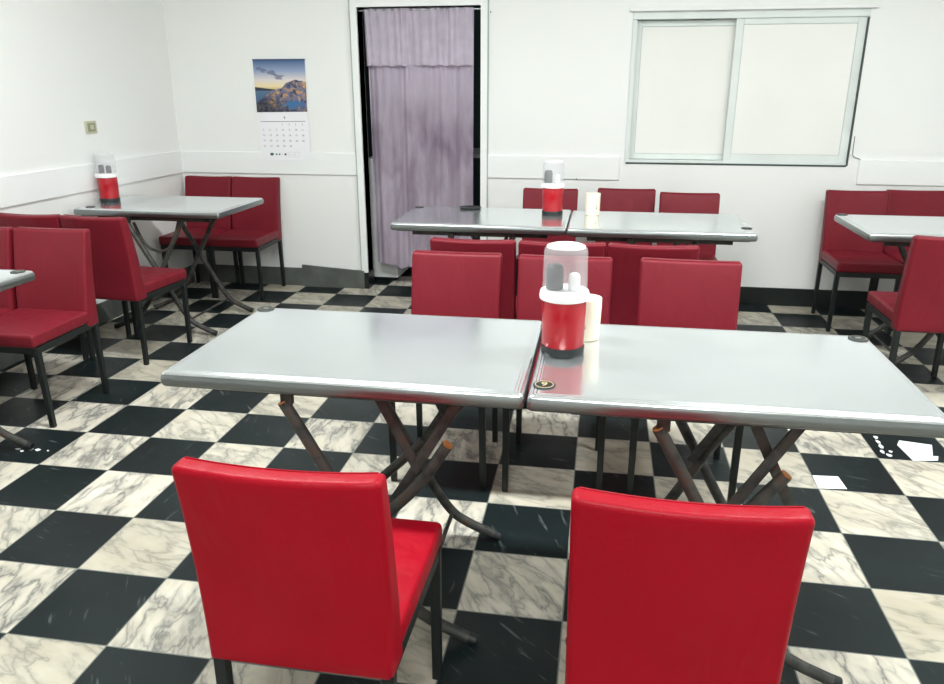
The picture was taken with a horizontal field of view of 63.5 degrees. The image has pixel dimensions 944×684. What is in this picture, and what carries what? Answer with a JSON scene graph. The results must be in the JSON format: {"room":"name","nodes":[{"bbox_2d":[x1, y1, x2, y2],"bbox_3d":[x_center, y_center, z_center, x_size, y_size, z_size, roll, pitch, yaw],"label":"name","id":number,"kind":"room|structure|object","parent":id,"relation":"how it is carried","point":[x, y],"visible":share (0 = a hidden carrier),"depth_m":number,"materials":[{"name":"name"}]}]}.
{"room":"restaurant","nodes":[
{"label":"restaurant","id":0,"kind":"room"},
{"bbox_2d":[0,0,194,303],"bbox_3d":[-2.834,-0.732,2.181,0.100,2.850,7.014,3,19,10],"label":"wall","id":1,"kind":"structure","parent":0,"point":[65,64],"depth_m":4.56,"materials":[{"name":"white paint"}]},
{"bbox_2d":[84,121,97,133],"bbox_3d":[-2.303,-1.300,4.618,0.014,0.074,0.104,3,19,9],"label":"light switch","id":2,"kind":"object","parent":1,"relation":"attached to","point":[90,126],"visible":1,"depth_m":4.61,"materials":[{"name":"beige plastic"}]},
{"bbox_2d":[0,151,182,207],"bbox_3d":[-2.779,-0.226,2.330,0.014,0.153,6.992,3,19,10],"label":"trim","id":3,"kind":"structure","parent":1,"relation":"attached to","point":[17,189],"depth_m":4.50,"materials":[{"name":"white"}]},
{"bbox_2d":[0,265,194,369],"bbox_3d":[-2.782,0.565,2.591,0.010,0.130,6.982,3,19,10],"label":"baseboard","id":4,"kind":"structure","parent":1,"relation":"attached to","point":[107,310],"depth_m":4.85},
{"bbox_2d":[0,236,943,683],"bbox_3d":[-0.066,0.426,3.359,6.350,0.100,9.600,3,19,9],"label":"floor","id":5,"kind":"structure","parent":0,"point":[99,584],"depth_m":2.75,"materials":[{"name":"stone"}]},
{"bbox_2d":[0,269,34,449],"bbox_3d":[-2.184,0.148,2.854,0.912,0.754,0.607,3,19,9],"label":"folding table","id":6,"kind":"object","parent":5,"relation":"on","point":[9,279],"visible":1,"depth_m":2.91,"materials":[{"name":"metal"}]},
{"bbox_2d":[0,227,37,389],"bbox_3d":[-2.360,-0.098,3.508,0.372,0.800,0.500,3,19,9],"label":"dining chair","id":7,"kind":"object","parent":5,"relation":"on","point":[8,299],"visible":0.41,"depth_m":3.57,"materials":[{"name":"red leather"}]},
{"bbox_2d":[0,227,109,427],"bbox_3d":[-1.981,-0.081,3.457,0.376,0.800,0.500,3,19,9],"label":"dining chair","id":8,"kind":"object","parent":5,"relation":"on","point":[59,305],"visible":0.99,"depth_m":3.52,"materials":[{"name":"red leather"}]},
{"bbox_2d":[0,212,131,359],"bbox_3d":[-2.249,-0.349,4.255,0.368,0.800,0.500,3,19,9],"label":"dining chair","id":9,"kind":"object","parent":5,"relation":"on","point":[6,219],"visible":0.16,"depth_m":3.92,"materials":[{"name":"red leather"}]},
{"bbox_2d":[59,214,192,364],"bbox_3d":[-1.872,-0.326,4.185,0.376,0.800,0.500,4,19,13],"label":"dining chair","id":10,"kind":"object","parent":5,"relation":"on","point":[118,274],"visible":0.82,"depth_m":3.96,"materials":[{"name":"red leather"}]},
{"bbox_2d":[73,195,263,335],"bbox_3d":[-1.822,-0.493,4.760,0.912,0.754,0.607,3,19,9],"label":"folding table","id":11,"kind":"object","parent":5,"relation":"on","point":[181,209],"visible":0.9,"depth_m":4.53,"materials":[{"name":"metal"}]},
{"bbox_2d":[94,152,119,202],"bbox_3d":[-2.220,-1.002,4.640,0.130,0.295,0.130,3,19,9],"label":"utensil canister","id":12,"kind":"object","parent":11,"relation":"on","point":[107,183],"visible":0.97,"depth_m":4.62,"materials":[{"name":"red plastic"}]},
{"bbox_2d":[98,165,104,172],"bbox_3d":[-2.246,-1.049,4.624,0.032,0.048,0.032,3,19,9],"label":"shaker","id":13,"kind":"object","parent":12,"relation":"in","point":[100,167],"visible":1,"depth_m":4.61,"materials":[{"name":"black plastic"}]},
{"bbox_2d":[106,165,111,172],"bbox_3d":[-2.197,-1.044,4.615,0.031,0.045,0.031,3,19,9],"label":"shaker","id":14,"kind":"object","parent":12,"relation":"in","point":[108,167],"visible":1,"depth_m":4.61,"materials":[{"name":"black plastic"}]},
{"bbox_2d":[159,175,239,297],"bbox_3d":[-1.957,-0.767,5.501,0.362,0.800,0.500,3,19,9],"label":"dining chair","id":15,"kind":"object","parent":5,"relation":"on","point":[206,186],"visible":0.63,"depth_m":5.56,"materials":[{"name":"red leather"}]},
{"bbox_2d":[207,176,285,299],"bbox_3d":[-1.599,-0.749,5.444,0.362,0.800,0.500,3,19,9],"label":"dining chair","id":16,"kind":"object","parent":5,"relation":"on","point":[255,229],"visible":0.92,"depth_m":5.50,"materials":[{"name":"red leather"}]},
{"bbox_2d":[171,456,442,683],"bbox_3d":[-0.300,0.528,1.640,0.383,0.800,0.500,3,19,9],"label":"dining chair","id":17,"kind":"object","parent":5,"relation":"on","point":[296,569],"visible":1,"depth_m":1.38,"materials":[{"name":"red leather"}]},
{"bbox_2d":[302,264,364,288],"bbox_3d":[-1.027,-0.486,5.662,0.477,0.163,0.016,3,19,9],"label":"skirting board","id":18,"kind":"object","parent":5,"relation":"on","point":[313,276],"visible":1,"depth_m":5.66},
{"bbox_2d":[161,306,541,645],"bbox_3d":[-0.280,0.357,2.224,0.912,0.754,0.607,3,19,9],"label":"folding table","id":19,"kind":"object","parent":5,"relation":"on","point":[452,364],"visible":0.8,"depth_m":1.97,"materials":[{"name":"dark painted steel"},{"name":"steel"},{"name":"brushed steel"}]},
{"bbox_2d":[369,156,409,280],"bbox_3d":[-0.627,-0.989,5.970,0.233,0.920,0.615,3,19,9],"label":"base cabinet","id":20,"kind":"object","parent":5,"relation":"on","point":[382,271],"visible":0.1,"depth_m":5.79,"materials":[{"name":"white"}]},
{"bbox_2d":[388,250,502,488],"bbox_3d":[-0.093,0.089,2.945,0.362,0.800,0.500,3,19,9],"label":"dining chair","id":21,"kind":"object","parent":5,"relation":"on","point":[444,283],"visible":0.35,"depth_m":3.02,"materials":[{"name":"red leather"}]},
{"bbox_2d":[430,237,516,410],"bbox_3d":[0.039,-0.132,3.602,0.376,0.800,0.500,3,19,9],"label":"dining chair","id":22,"kind":"object","parent":5,"relation":"on","point":[507,247],"visible":0.27,"depth_m":3.28,"materials":[{"name":"red leather"}]},
{"bbox_2d":[473,148,479,157],"bbox_3d":[0.073,-0.995,5.932,1.030,0.955,0.550,3,19,9],"label":"countertop","id":23,"kind":"structure","parent":5,"relation":"on","point":[476,151],"depth_m":5.60,"materials":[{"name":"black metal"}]},
{"bbox_2d":[390,206,571,239],"bbox_3d":[0.073,-0.336,4.285,0.912,0.754,0.607,3,19,9],"label":"folding table","id":24,"kind":"object","parent":5,"relation":"on","point":[513,223],"visible":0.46,"depth_m":3.98,"materials":[{"name":"metal"}]},
{"bbox_2d":[459,205,480,209],"bbox_3d":[-0.010,-0.774,4.402,0.128,0.010,0.128,3,19,9],"label":"dish","id":25,"kind":"object","parent":24,"relation":"on","point":[467,207],"visible":1,"depth_m":4.41,"materials":[{"name":"black plastic"}]},
{"bbox_2d":[541,160,564,215],"bbox_3d":[0.441,-0.841,4.154,0.130,0.295,0.130,3,19,9],"label":"utensil canister","id":26,"kind":"object","parent":24,"relation":"on","point":[552,193],"visible":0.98,"depth_m":4.13,"materials":[{"name":"red plastic"}]},
{"bbox_2d":[544,170,552,182],"bbox_3d":[0.415,-0.897,4.135,0.045,0.066,0.045,3,19,9],"label":"shaker","id":27,"kind":"object","parent":26,"relation":"on","point":[548,175],"visible":1,"depth_m":4.12,"materials":[{"name":"black plastic"}]},
{"bbox_2d":[555,174,560,182],"bbox_3d":[0.464,-0.884,4.129,0.031,0.045,0.031,3,19,9],"label":"shaker","id":28,"kind":"object","parent":26,"relation":"on","point":[557,176],"visible":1,"depth_m":4.12,"materials":[{"name":"white plastic"}]},
{"bbox_2d":[516,188,577,295],"bbox_3d":[0.469,-0.538,4.812,0.353,0.800,0.500,3,19,9],"label":"dining chair","id":29,"kind":"object","parent":5,"relation":"on","point":[532,197],"visible":0.2,"depth_m":4.89,"materials":[{"name":"red leather"}]},
{"bbox_2d":[502,254,612,491],"bbox_3d":[0.325,0.114,2.869,0.364,0.800,0.500,3,19,9],"label":"dining chair","id":30,"kind":"object","parent":5,"relation":"on","point":[595,273],"visible":0.29,"depth_m":2.92,"materials":[{"name":"red leather"}]},
{"bbox_2d":[518,240,605,257],"bbox_3d":[0.412,-0.112,3.543,0.372,0.800,0.500,3,19,8],"label":"dining chair","id":31,"kind":"object","parent":5,"relation":"on","point":[593,249],"visible":0.12,"depth_m":3.20,"materials":[{"name":"red leather"}]},
{"bbox_2d":[595,188,655,256],"bbox_3d":[0.953,-0.536,4.802,0.368,0.800,0.500,3,19,9],"label":"dining chair","id":32,"kind":"object","parent":5,"relation":"on","point":[612,199],"visible":0.23,"depth_m":4.87,"materials":[{"name":"red leather"}]},
{"bbox_2d":[607,242,699,325],"bbox_3d":[0.787,-0.092,3.483,0.376,0.800,0.500,3,19,9],"label":"dining chair","id":33,"kind":"object","parent":5,"relation":"on","point":[626,258],"visible":0.27,"depth_m":3.19,"materials":[{"name":"red leather"}]},
{"bbox_2d":[567,211,757,245],"bbox_3d":[0.970,-0.280,4.119,0.912,0.754,0.607,3,19,9],"label":"folding table","id":34,"kind":"object","parent":5,"relation":"on","point":[629,227],"visible":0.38,"depth_m":3.82,"materials":[{"name":"metal"}]},
{"bbox_2d":[585,192,600,215],"bbox_3d":[0.659,-0.754,4.171,0.083,0.119,0.083,-11,22,-31],"label":"cup","id":35,"kind":"object","parent":34,"relation":"on","point":[592,199],"visible":1,"depth_m":4.14,"materials":[{"name":"beige ceramic"}]},
{"bbox_2d":[626,257,743,502],"bbox_3d":[0.783,0.135,2.806,0.374,0.800,0.500,4,19,11],"label":"dining chair","id":36,"kind":"object","parent":5,"relation":"on","point":[678,293],"visible":0.34,"depth_m":2.87,"materials":[{"name":"red leather"}]},
{"bbox_2d":[657,192,719,260],"bbox_3d":[1.303,-0.472,4.612,0.360,0.800,0.500,3,19,9],"label":"dining chair","id":37,"kind":"object","parent":5,"relation":"on","point":[669,202],"visible":0.27,"depth_m":4.68,"materials":[{"name":"red leather"}]},
{"bbox_2d":[565,487,814,683],"bbox_3d":[0.383,0.562,1.535,0.376,0.800,0.500,3,19,10],"label":"dining chair","id":38,"kind":"object","parent":5,"relation":"on","point":[661,591],"visible":1,"depth_m":1.25,"materials":[{"name":"red leather"}]},
{"bbox_2d":[526,324,943,683],"bbox_3d":[0.624,0.406,2.075,0.912,0.754,0.607,3,19,9],"label":"folding table","id":39,"kind":"object","parent":5,"relation":"on","point":[726,379],"visible":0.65,"depth_m":1.81,"materials":[{"name":"metal"}]},
{"bbox_2d":[539,241,589,358],"bbox_3d":[0.240,-0.113,1.986,0.130,0.295,0.130,3,19,9],"label":"utensil canister","id":40,"kind":"object","parent":39,"relation":"on","point":[564,310],"visible":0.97,"depth_m":1.96,"materials":[{"name":"red plastic"}]},
{"bbox_2d":[546,263,563,290],"bbox_3d":[0.214,-0.169,1.968,0.045,0.066,0.045,3,19,9],"label":"shaker","id":41,"kind":"object","parent":40,"relation":"on","point":[554,272],"visible":1,"depth_m":1.95,"materials":[{"name":"black plastic"}]},
{"bbox_2d":[568,272,579,290],"bbox_3d":[0.263,-0.156,1.962,0.031,0.045,0.031,3,19,9],"label":"shaker","id":42,"kind":"object","parent":40,"relation":"on","point":[574,277],"visible":1,"depth_m":1.95,"materials":[{"name":"white plastic"}]},
{"bbox_2d":[584,294,601,341],"bbox_3d":[0.319,-0.068,2.130,0.083,0.119,0.083,1,19,4],"label":"cup","id":43,"kind":"object","parent":39,"relation":"on","point":[594,304],"visible":0.46,"depth_m":2.10,"materials":[{"name":"beige ceramic"}]},
{"bbox_2d":[812,475,846,488],"bbox_3d":[1.348,0.530,2.881,0.105,0.002,0.110,3,19,9],"label":"paper sheet","id":44,"kind":"object","parent":5,"relation":"on","point":[822,482],"visible":1,"depth_m":2.88,"materials":[{"name":"white paper"}]},
{"bbox_2d":[811,190,903,333],"bbox_3d":[2.376,-0.503,4.700,0.368,0.800,0.500,3,19,9],"label":"dining chair","id":45,"kind":"object","parent":5,"relation":"on","point":[843,252],"visible":0.92,"depth_m":4.76,"materials":[{"name":"red leather"}]},
{"bbox_2d":[834,213,943,365],"bbox_3d":[2.404,-0.237,3.986,0.912,0.754,0.607,3,19,9],"label":"folding table","id":46,"kind":"object","parent":5,"relation":"on","point":[891,230],"visible":0.59,"depth_m":3.86,"materials":[{"name":"white laminate"},{"name":"brushed steel"},{"name":"black steel"}]},
{"bbox_2d":[862,235,943,377],"bbox_3d":[2.158,-0.143,3.630,0.383,0.800,0.500,3,19,10],"label":"dining chair","id":47,"kind":"object","parent":5,"relation":"on","point":[918,303],"visible":0.99,"depth_m":3.43,"materials":[{"name":"red leather"}]},
{"bbox_2d":[873,189,943,330],"bbox_3d":[2.759,-0.505,4.707,0.368,0.800,0.500,3,19,9],"label":"dining chair","id":48,"kind":"object","parent":5,"relation":"on","point":[901,202],"visible":0.26,"depth_m":4.78,"materials":[{"name":"red leather"}]},
{"bbox_2d":[897,440,937,460],"bbox_3d":[1.835,0.447,3.126,0.143,0.002,0.185,3,19,9],"label":"paper sheet","id":49,"kind":"object","parent":5,"relation":"on","point":[915,451],"visible":1,"depth_m":3.13,"materials":[{"name":"white paper"}]},
{"bbox_2d":[362,7,681,205],"bbox_3d":[0.060,-2.131,6.338,3.400,2.850,2.380,3,19,9],"label":"wall","id":50,"kind":"structure","parent":0,"point":[477,13],"depth_m":7.49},
{"bbox_2d":[162,0,943,291],"bbox_3d":[0.520,-1.703,5.064,5.950,2.850,0.120,3,19,9],"label":"wall","id":51,"kind":"structure","parent":0,"point":[559,70],"depth_m":5.08,"materials":[{"name":"white paint"}]},
{"bbox_2d":[198,264,302,284],"bbox_3d":[-1.462,-0.500,5.749,1.330,0.135,0.010,3,19,9],"label":"baseboard","id":52,"kind":"structure","parent":51,"relation":"attached to","point":[225,273],"depth_m":5.77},
{"bbox_2d":[181,151,355,174],"bbox_3d":[-1.468,-1.287,5.484,1.340,0.153,0.014,3,19,9],"label":"trim","id":53,"kind":"structure","parent":51,"relation":"attached to","point":[192,161],"depth_m":5.49,"materials":[{"name":"white"}]},
{"bbox_2d":[252,59,310,161],"bbox_3d":[-1.330,-1.615,5.347,0.382,0.691,0.016,3,19,9],"label":"wall calendar","id":54,"kind":"object","parent":51,"relation":"attached to","point":[280,84],"visible":1,"depth_m":5.34,"materials":[{"name":"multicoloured paper"}]},
{"bbox_2d":[253,60,306,111],"bbox_3d":[-1.329,-1.775,5.297,0.378,0.347,0.002,3,19,9],"label":"picture","id":55,"kind":"object","parent":54,"relation":"on","point":[280,85],"depth_m":5.30},
{"bbox_2d":[348,0,488,288],"bbox_3d":[-0.343,-1.327,5.334,0.937,1.965,0.147,3,19,9],"label":"door","id":56,"kind":"structure","parent":51,"relation":"in","point":[353,5],"depth_m":5.19,"materials":[{"name":"white wood"}]},
{"bbox_2d":[358,7,480,268],"bbox_3d":[-0.344,-1.365,5.315,0.838,1.766,0.088,3,19,9],"label":"door curtain","id":57,"kind":"object","parent":56,"relation":"hanging from","point":[420,61],"visible":0.92,"depth_m":5.27,"materials":[{"name":"purple fabric"}]},
{"bbox_2d":[488,155,619,179],"bbox_3d":[0.545,-1.181,5.163,0.887,0.153,0.014,3,19,9],"label":"trim","id":58,"kind":"structure","parent":51,"relation":"attached to","point":[499,166],"depth_m":5.15,"materials":[{"name":"white"}]},
{"bbox_2d":[624,8,871,166],"bbox_3d":[1.713,-1.612,4.881,1.400,0.933,0.124,3,19,9],"label":"window","id":59,"kind":"structure","parent":51,"relation":"in","point":[777,87],"depth_m":4.86,"materials":[{"name":"glass"}]},
{"bbox_2d":[630,3,879,11],"bbox_3d":[1.708,-2.042,4.660,1.455,0.022,0.030,3,19,9],"label":"trim","id":60,"kind":"structure","parent":51,"relation":"attached to","point":[873,5],"depth_m":4.64,"materials":[{"name":"white paint"}]},
{"bbox_2d":[739,286,867,308],"bbox_3d":[1.726,-0.326,5.243,3.285,0.122,0.012,3,19,9],"label":"baseboard","id":61,"kind":"structure","parent":51,"relation":"attached to","point":[748,295],"depth_m":5.16,"materials":[{"name":"black tile"}]},
{"bbox_2d":[856,160,943,185],"bbox_3d":[2.901,-1.058,4.788,0.900,0.153,0.014,3,19,9],"label":"trim","id":62,"kind":"structure","parent":51,"relation":"attached to","point":[870,172],"depth_m":4.81,"materials":[{"name":"white"}]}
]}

